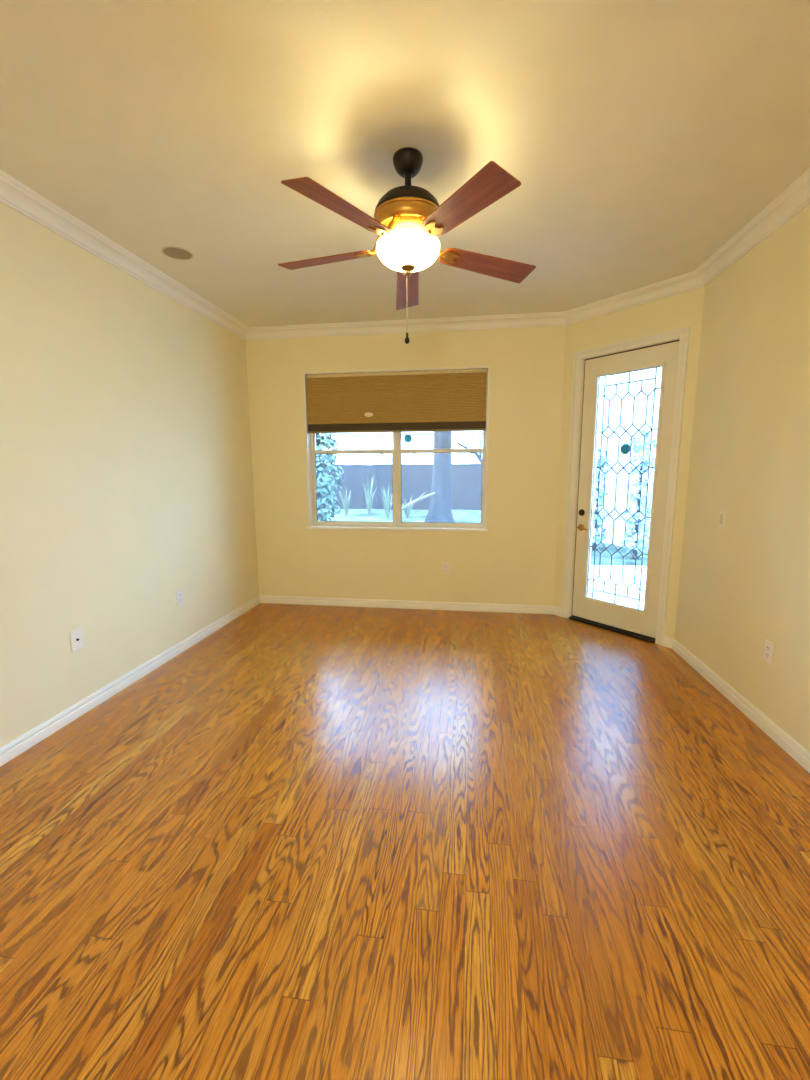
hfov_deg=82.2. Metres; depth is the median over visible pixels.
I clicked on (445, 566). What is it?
wall outlet
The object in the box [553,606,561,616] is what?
baseboard
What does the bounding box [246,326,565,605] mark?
wall
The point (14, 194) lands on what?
crown molding
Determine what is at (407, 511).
spiky plant
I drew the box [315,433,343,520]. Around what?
tree
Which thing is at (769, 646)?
wall outlet
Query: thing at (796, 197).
crown molding
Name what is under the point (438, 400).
cellular shade
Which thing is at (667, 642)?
baseboard
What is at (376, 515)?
ground
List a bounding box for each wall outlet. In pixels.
[176,590,182,605]
[442,562,449,573]
[763,639,774,664]
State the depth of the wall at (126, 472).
2.91 m
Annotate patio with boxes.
[588,565,646,608]
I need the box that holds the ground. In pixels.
[325,509,647,565]
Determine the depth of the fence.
12.23 m
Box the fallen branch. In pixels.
[392,492,434,513]
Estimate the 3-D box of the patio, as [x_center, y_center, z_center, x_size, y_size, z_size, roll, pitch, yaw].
[3.391,0.723,5.716,3.990,0.180,6.593,-7,11,-36]
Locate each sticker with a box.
[404,435,411,441]
[620,444,629,453]
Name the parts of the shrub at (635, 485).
stem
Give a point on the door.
(668, 350)
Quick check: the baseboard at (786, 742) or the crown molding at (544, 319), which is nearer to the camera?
the baseboard at (786, 742)
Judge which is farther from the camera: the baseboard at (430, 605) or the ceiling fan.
the baseboard at (430, 605)
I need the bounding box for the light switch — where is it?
[718,509,725,528]
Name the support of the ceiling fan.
hanging from the ceiling
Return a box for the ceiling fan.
[278,147,535,343]
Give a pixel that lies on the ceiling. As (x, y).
(639, 138)
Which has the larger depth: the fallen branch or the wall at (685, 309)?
the fallen branch
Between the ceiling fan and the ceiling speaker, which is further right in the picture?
the ceiling fan
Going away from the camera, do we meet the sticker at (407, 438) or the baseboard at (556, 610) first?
the baseboard at (556, 610)
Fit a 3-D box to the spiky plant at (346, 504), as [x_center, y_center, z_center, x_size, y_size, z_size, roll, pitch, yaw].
[-1.465,-0.985,11.511,0.429,0.762,0.496,1,9,8]
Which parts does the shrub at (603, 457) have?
stem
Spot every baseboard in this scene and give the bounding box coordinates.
[0,596,259,766]
[259,595,552,613]
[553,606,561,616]
[663,636,673,648]
[672,639,809,772]
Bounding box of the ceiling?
[0,0,809,326]
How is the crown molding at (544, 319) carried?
attached to the wall at (513, 562)
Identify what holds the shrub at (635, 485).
on the ground
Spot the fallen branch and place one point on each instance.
(421, 497)
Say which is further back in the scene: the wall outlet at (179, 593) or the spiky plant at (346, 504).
the spiky plant at (346, 504)
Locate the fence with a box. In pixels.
[322,462,481,509]
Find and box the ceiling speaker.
[161,246,192,259]
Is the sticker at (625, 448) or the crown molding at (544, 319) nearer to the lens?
the sticker at (625, 448)
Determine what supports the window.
in the wall at (513, 562)
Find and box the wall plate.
[70,628,83,651]
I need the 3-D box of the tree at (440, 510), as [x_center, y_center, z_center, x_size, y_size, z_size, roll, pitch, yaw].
[0.595,-3.175,10.592,5.683,5.725,2.327,1,9,8]
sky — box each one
[320,431,482,465]
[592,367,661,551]
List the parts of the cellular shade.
rail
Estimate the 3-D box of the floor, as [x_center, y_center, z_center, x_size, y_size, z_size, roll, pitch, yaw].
[-0.101,1.235,1.792,4.222,0.100,6.508,1,9,8]
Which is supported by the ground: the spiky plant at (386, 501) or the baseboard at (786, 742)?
the spiky plant at (386, 501)
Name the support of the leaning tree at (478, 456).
on the ground
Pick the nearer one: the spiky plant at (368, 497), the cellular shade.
the cellular shade
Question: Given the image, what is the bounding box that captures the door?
[561,326,689,645]
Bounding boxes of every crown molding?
[0,170,249,339]
[246,311,565,339]
[564,271,703,324]
[695,168,809,285]
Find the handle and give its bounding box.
[364,412,372,416]
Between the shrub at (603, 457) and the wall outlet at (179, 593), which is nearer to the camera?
the wall outlet at (179, 593)
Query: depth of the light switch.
3.04 m
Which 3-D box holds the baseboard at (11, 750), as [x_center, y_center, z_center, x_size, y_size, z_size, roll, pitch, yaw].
[-2.034,1.110,2.056,0.016,0.083,6.208,1,9,8]
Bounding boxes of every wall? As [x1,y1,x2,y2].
[0,202,258,747]
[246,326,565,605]
[553,286,704,637]
[674,204,809,751]
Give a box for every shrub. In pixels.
[591,448,611,550]
[620,430,656,559]
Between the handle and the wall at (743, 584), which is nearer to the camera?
the wall at (743, 584)
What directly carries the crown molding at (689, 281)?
attached to the wall at (685, 309)
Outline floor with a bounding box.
[0,603,809,1079]
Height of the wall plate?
0.124 m
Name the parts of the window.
sash, sash, sill, sash, sash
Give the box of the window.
[303,366,489,531]
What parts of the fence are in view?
cap rail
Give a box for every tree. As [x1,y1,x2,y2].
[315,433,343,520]
[424,431,454,522]
[457,435,481,463]
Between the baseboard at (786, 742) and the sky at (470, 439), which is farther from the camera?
the sky at (470, 439)
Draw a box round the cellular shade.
[306,369,486,433]
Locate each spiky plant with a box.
[338,489,352,515]
[362,475,375,514]
[381,485,392,518]
[402,494,415,517]

